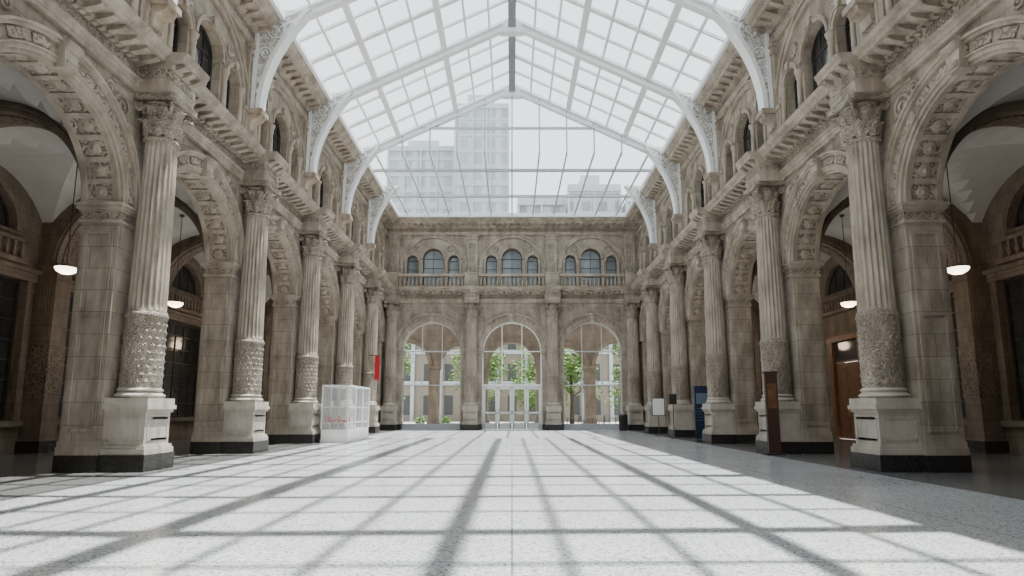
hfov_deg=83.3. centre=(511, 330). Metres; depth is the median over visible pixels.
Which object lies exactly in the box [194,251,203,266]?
vault
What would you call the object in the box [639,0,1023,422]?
wall
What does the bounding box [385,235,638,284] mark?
wall
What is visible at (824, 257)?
vault
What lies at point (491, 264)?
window
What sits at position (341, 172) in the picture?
pilaster
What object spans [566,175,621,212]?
office building
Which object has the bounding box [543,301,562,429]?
fluted column
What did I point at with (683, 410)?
fluted column
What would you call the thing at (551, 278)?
pedestal
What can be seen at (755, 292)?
vault
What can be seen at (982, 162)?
vault
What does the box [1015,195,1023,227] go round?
window
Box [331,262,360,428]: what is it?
fluted column
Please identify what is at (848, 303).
pendant lamp
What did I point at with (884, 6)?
window surround
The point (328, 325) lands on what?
stone pier
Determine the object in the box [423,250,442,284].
window
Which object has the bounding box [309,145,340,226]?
window surround
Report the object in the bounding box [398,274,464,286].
stone balustrade
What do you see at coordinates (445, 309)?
wall
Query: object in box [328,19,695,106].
roof beam
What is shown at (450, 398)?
building
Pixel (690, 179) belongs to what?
window surround
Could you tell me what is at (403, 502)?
floor
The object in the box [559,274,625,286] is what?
stone balustrade
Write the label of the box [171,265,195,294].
window
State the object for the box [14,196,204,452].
arch
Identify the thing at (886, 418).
fluted column
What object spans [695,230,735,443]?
fluted column
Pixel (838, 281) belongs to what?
window
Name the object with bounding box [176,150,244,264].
round arch
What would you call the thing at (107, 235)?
stone pier
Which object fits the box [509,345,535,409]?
tree
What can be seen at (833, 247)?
arch
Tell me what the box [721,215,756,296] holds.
round arch
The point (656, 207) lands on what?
pilaster
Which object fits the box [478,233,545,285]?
window surround
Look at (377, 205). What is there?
bracket
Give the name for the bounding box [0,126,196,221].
vault
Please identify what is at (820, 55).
window
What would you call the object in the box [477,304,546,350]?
round arch
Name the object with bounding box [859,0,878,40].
pilaster
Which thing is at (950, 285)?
window casing
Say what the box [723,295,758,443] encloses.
stone pier
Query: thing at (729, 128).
window surround
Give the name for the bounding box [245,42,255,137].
pilaster
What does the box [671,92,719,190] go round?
bracket
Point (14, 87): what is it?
vault
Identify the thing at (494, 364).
tree
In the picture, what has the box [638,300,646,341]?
round arch
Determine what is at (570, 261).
window
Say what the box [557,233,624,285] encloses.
window surround
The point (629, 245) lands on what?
pilaster
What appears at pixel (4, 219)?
window
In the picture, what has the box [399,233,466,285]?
window surround
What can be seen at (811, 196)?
round arch
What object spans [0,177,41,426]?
window casing
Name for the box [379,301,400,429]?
fluted column
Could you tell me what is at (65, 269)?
pendant lamp
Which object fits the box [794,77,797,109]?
window
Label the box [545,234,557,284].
pilaster
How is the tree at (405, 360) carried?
on the pavement
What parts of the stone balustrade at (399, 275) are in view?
rail, rail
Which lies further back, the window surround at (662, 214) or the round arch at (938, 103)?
the window surround at (662, 214)
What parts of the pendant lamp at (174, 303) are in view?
lamp shade, rod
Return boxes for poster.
[651,398,664,415]
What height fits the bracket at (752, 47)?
4.200 m
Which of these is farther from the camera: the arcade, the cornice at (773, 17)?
the arcade
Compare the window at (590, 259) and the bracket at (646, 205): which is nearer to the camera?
the bracket at (646, 205)
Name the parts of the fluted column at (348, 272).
moulding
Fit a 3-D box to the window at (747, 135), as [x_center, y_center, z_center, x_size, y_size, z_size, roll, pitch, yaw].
[8.820,-6.714,21.068,0.100,2.530,1.360,0,-8,0]
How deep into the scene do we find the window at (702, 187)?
26.66 m
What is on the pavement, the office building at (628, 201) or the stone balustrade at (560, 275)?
the office building at (628, 201)
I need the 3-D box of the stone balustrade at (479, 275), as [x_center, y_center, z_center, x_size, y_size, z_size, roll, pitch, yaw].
[0.000,-3.307,37.850,4.400,0.900,0.240,0,-8,0]
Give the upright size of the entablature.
0.960 m
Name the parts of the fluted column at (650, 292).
moulding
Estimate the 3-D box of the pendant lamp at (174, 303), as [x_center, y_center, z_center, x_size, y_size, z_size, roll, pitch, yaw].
[-11.860,-2.499,20.490,0.520,3.380,0.520,0,-8,0]
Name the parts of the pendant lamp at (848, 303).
rod, lamp shade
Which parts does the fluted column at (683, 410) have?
moulding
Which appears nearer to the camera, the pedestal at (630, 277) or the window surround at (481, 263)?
the pedestal at (630, 277)
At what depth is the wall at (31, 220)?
17.15 m
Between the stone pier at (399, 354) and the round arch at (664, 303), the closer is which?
the round arch at (664, 303)
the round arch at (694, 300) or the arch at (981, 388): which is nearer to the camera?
the arch at (981, 388)
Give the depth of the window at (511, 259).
38.96 m
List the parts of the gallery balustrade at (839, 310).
rail, rail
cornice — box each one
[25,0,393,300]
[219,0,396,234]
[387,217,636,234]
[627,0,804,234]
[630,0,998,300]
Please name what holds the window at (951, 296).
in the wall at (845, 322)
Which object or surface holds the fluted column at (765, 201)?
on the floor
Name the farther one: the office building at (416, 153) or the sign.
the office building at (416, 153)
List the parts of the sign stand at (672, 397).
sign plate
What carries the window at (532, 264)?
in the wall at (462, 240)
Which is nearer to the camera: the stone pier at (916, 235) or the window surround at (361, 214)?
the stone pier at (916, 235)
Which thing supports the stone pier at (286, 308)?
on the floor
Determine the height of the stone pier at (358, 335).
5.650 m
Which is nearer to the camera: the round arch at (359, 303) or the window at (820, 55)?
the window at (820, 55)
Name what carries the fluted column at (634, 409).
on the floor
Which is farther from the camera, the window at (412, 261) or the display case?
the window at (412, 261)
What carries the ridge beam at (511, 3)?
attached to the ceiling
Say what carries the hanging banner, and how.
hanging from the fluted column at (372, 292)
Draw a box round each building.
[386,141,453,212]
[403,344,620,421]
[453,95,508,212]
[517,198,565,212]
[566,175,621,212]
[622,198,632,212]
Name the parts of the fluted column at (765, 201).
moulding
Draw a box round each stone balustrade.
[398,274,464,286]
[478,274,545,286]
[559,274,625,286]
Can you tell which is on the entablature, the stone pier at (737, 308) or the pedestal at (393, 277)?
the pedestal at (393, 277)
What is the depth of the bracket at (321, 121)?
23.69 m
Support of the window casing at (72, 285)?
in the wall at (31, 220)
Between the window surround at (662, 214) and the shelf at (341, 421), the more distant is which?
the window surround at (662, 214)
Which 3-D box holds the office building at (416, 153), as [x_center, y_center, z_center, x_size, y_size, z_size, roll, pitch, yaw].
[-20.600,-11.769,136.617,15.200,63.050,20.500,0,-8,0]
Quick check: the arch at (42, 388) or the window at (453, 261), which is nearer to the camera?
the arch at (42, 388)
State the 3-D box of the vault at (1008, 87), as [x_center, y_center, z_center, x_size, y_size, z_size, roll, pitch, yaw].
[11.860,-4.393,10.656,5.280,2.300,5.000,0,-8,0]
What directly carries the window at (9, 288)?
in the wall at (31, 220)
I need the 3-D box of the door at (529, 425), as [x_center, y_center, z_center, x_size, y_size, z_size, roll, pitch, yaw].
[1.430,5.034,37.729,0.920,2.740,0.135,0,-8,0]
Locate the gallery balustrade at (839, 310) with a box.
[821,290,856,318]
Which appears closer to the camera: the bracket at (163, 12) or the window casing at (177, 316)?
the bracket at (163, 12)
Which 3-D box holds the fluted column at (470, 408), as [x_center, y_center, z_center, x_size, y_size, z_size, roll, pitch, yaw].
[-2.650,2.194,37.227,1.207,8.270,1.207,0,-8,0]
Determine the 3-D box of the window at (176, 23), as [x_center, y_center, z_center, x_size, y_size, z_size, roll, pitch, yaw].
[-8.820,-7.348,14.715,0.100,2.060,0.720,0,-8,0]
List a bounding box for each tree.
[404,344,413,398]
[447,346,509,408]
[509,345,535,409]
[564,348,601,423]
[605,344,619,412]
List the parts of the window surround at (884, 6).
surround moulding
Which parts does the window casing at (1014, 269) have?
gallery balustrade, rail, rail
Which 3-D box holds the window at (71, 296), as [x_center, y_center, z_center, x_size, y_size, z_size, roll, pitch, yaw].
[-14.700,0.979,20.013,0.100,4.100,3.700,0,-8,0]
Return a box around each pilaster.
[145,0,164,40]
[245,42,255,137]
[302,120,309,194]
[339,170,344,231]
[365,206,368,256]
[388,234,400,271]
[466,234,478,284]
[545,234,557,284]
[622,234,635,271]
[655,206,658,256]
[679,170,684,231]
[714,120,721,194]
[768,42,778,137]
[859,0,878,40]
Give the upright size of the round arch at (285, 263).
2.618 m
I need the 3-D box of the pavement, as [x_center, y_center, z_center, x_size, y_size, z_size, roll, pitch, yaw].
[0.000,21.693,147.672,300.000,0.250,221.500,0,-8,0]
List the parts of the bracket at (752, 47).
ornament panel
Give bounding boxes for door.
[483,387,496,428]
[498,387,511,428]
[512,387,525,428]
[527,387,540,428]
[826,332,861,439]
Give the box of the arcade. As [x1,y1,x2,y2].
[406,324,617,423]
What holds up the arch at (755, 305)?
on the floor
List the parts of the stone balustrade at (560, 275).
rail, rail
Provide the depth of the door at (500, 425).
37.69 m
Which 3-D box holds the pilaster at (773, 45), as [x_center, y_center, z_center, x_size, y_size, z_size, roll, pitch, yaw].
[8.430,-7.361,18.633,0.220,3.750,0.860,0,-8,0]
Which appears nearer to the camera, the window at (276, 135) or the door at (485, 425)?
the window at (276, 135)
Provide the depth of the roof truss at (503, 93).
29.13 m
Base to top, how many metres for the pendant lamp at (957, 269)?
3.380 m
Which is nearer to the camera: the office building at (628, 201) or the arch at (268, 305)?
the arch at (268, 305)
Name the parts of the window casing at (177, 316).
rail, gallery balustrade, rail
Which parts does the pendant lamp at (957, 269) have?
rod, lamp shade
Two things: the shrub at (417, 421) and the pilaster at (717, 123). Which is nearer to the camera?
the pilaster at (717, 123)
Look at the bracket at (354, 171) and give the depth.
28.64 m
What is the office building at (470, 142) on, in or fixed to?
on the pavement
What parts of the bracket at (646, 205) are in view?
ornament panel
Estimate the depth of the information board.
23.95 m
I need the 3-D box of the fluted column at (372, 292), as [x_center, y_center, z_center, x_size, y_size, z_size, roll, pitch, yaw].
[-8.000,1.553,32.551,1.207,8.270,1.207,0,-8,0]
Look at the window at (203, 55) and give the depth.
16.52 m
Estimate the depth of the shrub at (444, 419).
39.40 m
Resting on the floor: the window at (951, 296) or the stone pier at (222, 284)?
the stone pier at (222, 284)
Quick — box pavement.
[403,422,618,428]
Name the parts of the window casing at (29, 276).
gallery balustrade, rail, rail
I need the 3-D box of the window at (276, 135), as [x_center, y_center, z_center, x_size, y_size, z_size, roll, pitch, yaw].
[-8.820,-6.714,21.068,0.100,2.530,1.360,0,-8,0]
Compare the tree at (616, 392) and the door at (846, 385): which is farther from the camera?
the tree at (616, 392)
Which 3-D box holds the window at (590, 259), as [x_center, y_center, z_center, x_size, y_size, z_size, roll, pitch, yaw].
[5.300,-4.263,38.941,1.360,2.530,0.100,0,-8,0]
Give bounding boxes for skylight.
[269,0,754,216]
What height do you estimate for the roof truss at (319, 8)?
4.007 m
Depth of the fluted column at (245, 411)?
17.38 m
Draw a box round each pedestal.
[386,272,399,285]
[464,272,478,285]
[545,272,559,285]
[624,272,637,285]
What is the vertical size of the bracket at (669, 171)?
4.200 m
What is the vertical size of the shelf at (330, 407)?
0.030 m
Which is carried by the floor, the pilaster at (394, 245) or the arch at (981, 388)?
the arch at (981, 388)
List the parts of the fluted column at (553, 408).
moulding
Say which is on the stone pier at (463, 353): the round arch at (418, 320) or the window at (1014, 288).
the round arch at (418, 320)
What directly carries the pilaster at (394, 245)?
attached to the wall at (462, 240)
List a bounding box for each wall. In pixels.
[0,0,384,422]
[0,165,265,454]
[384,303,639,350]
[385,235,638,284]
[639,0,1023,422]
[758,165,1023,454]
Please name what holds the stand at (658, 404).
on the floor
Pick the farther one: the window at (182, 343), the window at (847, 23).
the window at (182, 343)
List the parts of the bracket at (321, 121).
ornament panel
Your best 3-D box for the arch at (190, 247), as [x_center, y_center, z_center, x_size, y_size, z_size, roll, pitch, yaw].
[-11.860,-0.019,22.673,5.280,8.700,0.800,0,-8,0]
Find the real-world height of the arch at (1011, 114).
8.700 m
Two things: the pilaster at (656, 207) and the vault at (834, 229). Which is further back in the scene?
the pilaster at (656, 207)
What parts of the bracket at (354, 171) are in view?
ornament panel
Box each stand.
[651,398,664,435]
[669,394,677,438]
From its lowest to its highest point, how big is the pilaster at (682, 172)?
3.750 m
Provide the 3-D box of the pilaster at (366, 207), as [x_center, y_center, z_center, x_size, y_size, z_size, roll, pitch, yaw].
[-8.430,-5.323,33.494,0.220,3.750,0.860,0,-8,0]
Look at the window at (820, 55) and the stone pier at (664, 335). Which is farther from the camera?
the stone pier at (664, 335)
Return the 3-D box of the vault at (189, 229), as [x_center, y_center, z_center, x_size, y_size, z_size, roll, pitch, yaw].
[-11.860,-3.034,20.563,5.280,2.300,5.000,0,-8,0]
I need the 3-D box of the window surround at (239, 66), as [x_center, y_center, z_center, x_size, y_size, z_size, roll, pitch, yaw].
[-8.470,-7.830,16.174,0.273,3.690,4.600,0,-8,0]
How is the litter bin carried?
on the floor
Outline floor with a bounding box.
[0,429,1023,575]
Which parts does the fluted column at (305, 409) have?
moulding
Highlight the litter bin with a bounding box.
[618,413,627,430]
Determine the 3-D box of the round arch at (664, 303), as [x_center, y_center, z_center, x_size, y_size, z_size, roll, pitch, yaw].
[8.756,-1.527,30.450,1.268,2.618,4.800,0,-8,0]
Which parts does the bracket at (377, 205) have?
ornament panel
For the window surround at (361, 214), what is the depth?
31.82 m
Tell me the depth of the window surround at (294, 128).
21.82 m
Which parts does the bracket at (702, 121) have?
ornament panel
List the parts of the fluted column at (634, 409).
moulding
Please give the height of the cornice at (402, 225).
1.000 m
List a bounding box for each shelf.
[324,421,366,422]
[330,407,367,407]
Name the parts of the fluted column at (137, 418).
moulding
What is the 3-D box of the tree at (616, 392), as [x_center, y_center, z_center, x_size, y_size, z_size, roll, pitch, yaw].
[11.181,4.063,51.009,5.902,8.424,5.424,0,-8,0]
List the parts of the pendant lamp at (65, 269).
lamp shade, rod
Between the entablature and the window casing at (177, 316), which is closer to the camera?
the window casing at (177, 316)
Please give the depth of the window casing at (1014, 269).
16.77 m
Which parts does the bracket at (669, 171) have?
ornament panel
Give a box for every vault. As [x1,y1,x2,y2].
[0,61,66,130]
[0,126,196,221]
[172,207,268,258]
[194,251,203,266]
[265,275,271,302]
[752,275,758,302]
[755,207,851,260]
[820,251,829,266]
[826,126,1023,221]
[957,61,1023,130]
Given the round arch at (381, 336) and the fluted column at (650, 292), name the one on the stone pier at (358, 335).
the round arch at (381, 336)
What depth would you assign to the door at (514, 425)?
37.69 m
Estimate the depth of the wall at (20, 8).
12.92 m
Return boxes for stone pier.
[51,202,137,472]
[189,262,241,453]
[265,295,300,443]
[316,316,338,429]
[352,330,364,426]
[382,351,406,429]
[460,351,483,429]
[540,351,563,429]
[617,351,641,414]
[659,330,671,432]
[685,316,706,436]
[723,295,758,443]
[782,262,834,453]
[886,202,972,472]
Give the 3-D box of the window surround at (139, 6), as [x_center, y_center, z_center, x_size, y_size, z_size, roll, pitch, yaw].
[-8.470,-8.509,11.220,0.273,3.690,4.600,0,-8,0]
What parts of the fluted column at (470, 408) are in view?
moulding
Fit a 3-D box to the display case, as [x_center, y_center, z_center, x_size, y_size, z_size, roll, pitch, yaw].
[-6.825,3.407,23.808,1.050,2.220,3.300,0,-8,0]
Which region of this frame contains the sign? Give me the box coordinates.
[762,371,787,455]
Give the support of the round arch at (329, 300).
attached to the wall at (20, 8)
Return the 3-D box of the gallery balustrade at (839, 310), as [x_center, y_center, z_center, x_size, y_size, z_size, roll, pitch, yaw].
[14.300,-1.146,25.351,0.280,0.740,3.000,0,-8,0]
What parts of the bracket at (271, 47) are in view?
ornament panel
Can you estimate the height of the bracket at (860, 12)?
4.200 m
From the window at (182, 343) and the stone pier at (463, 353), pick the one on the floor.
the stone pier at (463, 353)
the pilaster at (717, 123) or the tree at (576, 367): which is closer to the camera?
the pilaster at (717, 123)
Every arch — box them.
[0,0,141,209]
[0,100,80,213]
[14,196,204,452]
[167,235,272,428]
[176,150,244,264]
[261,299,272,426]
[267,215,302,296]
[319,254,339,316]
[353,280,365,330]
[377,300,385,341]
[396,304,465,350]
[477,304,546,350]
[558,304,627,350]
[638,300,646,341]
[658,280,670,331]
[684,254,704,316]
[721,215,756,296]
[751,235,856,428]
[751,299,762,426]
[779,150,847,265]
[819,196,1009,452]
[882,0,1023,209]
[943,100,1023,213]
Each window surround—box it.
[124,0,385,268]
[130,0,150,21]
[163,0,248,127]
[255,79,304,187]
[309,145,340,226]
[344,189,366,253]
[368,222,385,269]
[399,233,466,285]
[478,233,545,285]
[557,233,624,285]
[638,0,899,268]
[638,222,655,269]
[657,189,679,253]
[683,145,714,226]
[719,79,768,187]
[775,0,860,127]
[873,0,893,21]
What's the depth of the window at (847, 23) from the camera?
15.06 m
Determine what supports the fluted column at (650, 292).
on the floor
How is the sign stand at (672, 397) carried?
on the floor
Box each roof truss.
[280,0,743,27]
[360,85,663,158]
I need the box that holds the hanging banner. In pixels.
[369,355,380,379]
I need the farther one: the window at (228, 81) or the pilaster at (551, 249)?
the pilaster at (551, 249)
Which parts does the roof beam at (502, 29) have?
apex plate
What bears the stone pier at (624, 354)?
on the floor
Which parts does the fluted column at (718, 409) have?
moulding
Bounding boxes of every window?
[0,195,8,227]
[0,276,20,420]
[57,295,73,418]
[162,320,199,416]
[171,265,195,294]
[172,18,178,51]
[195,24,212,90]
[226,77,229,109]
[272,117,280,153]
[320,176,322,206]
[402,322,461,428]
[407,256,417,284]
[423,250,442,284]
[448,256,458,284]
[482,322,541,428]
[486,256,496,284]
[502,250,521,284]
[527,256,537,284]
[562,322,621,428]
[565,256,575,284]
[581,250,600,284]
[606,256,616,284]
[701,176,703,206]
[743,117,751,153]
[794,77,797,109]
[811,24,828,90]
[828,265,852,294]
[845,18,851,51]
[950,295,966,418]
[1003,276,1023,420]
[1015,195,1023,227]
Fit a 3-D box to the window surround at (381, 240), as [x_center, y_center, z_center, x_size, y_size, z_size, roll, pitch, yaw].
[-8.470,-5.112,35.989,0.273,3.690,4.600,0,-8,0]
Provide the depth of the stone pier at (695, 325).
27.06 m
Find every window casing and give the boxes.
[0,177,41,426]
[57,280,74,424]
[167,260,202,420]
[949,280,966,424]
[982,177,1023,426]
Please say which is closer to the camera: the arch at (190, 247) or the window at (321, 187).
the arch at (190, 247)
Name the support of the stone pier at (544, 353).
on the floor
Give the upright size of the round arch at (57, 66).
2.618 m
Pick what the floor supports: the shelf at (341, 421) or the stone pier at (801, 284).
the stone pier at (801, 284)
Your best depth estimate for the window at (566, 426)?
37.87 m
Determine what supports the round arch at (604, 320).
on the stone pier at (624, 354)
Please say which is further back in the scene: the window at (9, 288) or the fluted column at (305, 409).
the fluted column at (305, 409)
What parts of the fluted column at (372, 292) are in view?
moulding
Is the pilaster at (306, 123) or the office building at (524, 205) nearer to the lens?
the pilaster at (306, 123)
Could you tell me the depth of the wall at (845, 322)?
17.31 m
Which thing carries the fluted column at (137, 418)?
on the floor
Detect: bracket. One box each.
[150,0,181,33]
[248,8,311,133]
[304,92,352,190]
[341,146,379,228]
[366,185,399,255]
[624,185,657,255]
[644,146,682,228]
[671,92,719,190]
[712,8,775,133]
[842,0,873,33]
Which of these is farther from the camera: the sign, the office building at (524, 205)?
the office building at (524, 205)
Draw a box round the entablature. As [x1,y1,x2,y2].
[384,286,639,302]
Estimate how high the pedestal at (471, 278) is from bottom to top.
0.950 m
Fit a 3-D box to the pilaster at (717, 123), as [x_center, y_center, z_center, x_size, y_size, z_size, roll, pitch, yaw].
[8.430,-6.682,23.587,0.220,3.750,0.860,0,-8,0]
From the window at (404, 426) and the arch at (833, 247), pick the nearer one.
the arch at (833, 247)
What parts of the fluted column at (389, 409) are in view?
moulding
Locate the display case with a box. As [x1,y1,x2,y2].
[320,385,369,442]
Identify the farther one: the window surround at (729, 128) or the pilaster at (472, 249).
the pilaster at (472, 249)
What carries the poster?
attached to the stand at (658, 404)
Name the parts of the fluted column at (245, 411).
moulding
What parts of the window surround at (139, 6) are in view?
surround moulding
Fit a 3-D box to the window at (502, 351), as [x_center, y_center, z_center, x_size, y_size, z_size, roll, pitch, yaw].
[0.000,2.909,38.058,3.960,7.080,0.140,0,-8,0]
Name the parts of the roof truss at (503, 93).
apex plate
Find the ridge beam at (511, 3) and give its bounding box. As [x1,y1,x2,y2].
[508,0,515,91]
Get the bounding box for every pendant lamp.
[54,166,77,274]
[168,214,184,307]
[839,214,855,307]
[946,166,969,274]
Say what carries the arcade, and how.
on the pavement
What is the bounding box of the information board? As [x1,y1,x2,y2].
[694,386,707,440]
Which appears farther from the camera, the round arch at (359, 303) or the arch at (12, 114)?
the round arch at (359, 303)
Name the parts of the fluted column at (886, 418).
moulding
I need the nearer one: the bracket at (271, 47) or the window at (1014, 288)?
the window at (1014, 288)
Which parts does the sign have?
inset panel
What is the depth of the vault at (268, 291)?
31.87 m
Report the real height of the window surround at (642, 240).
3.690 m
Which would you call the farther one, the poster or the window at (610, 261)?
the window at (610, 261)
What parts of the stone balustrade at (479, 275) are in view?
rail, rail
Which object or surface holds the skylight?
attached to the ceiling
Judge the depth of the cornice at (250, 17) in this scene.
22.02 m
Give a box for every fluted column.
[98,91,196,471]
[221,180,280,453]
[288,230,328,443]
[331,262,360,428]
[359,285,382,432]
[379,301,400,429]
[461,301,479,429]
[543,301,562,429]
[623,301,644,429]
[641,285,664,432]
[663,262,693,436]
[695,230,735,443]
[743,180,802,453]
[827,91,925,471]

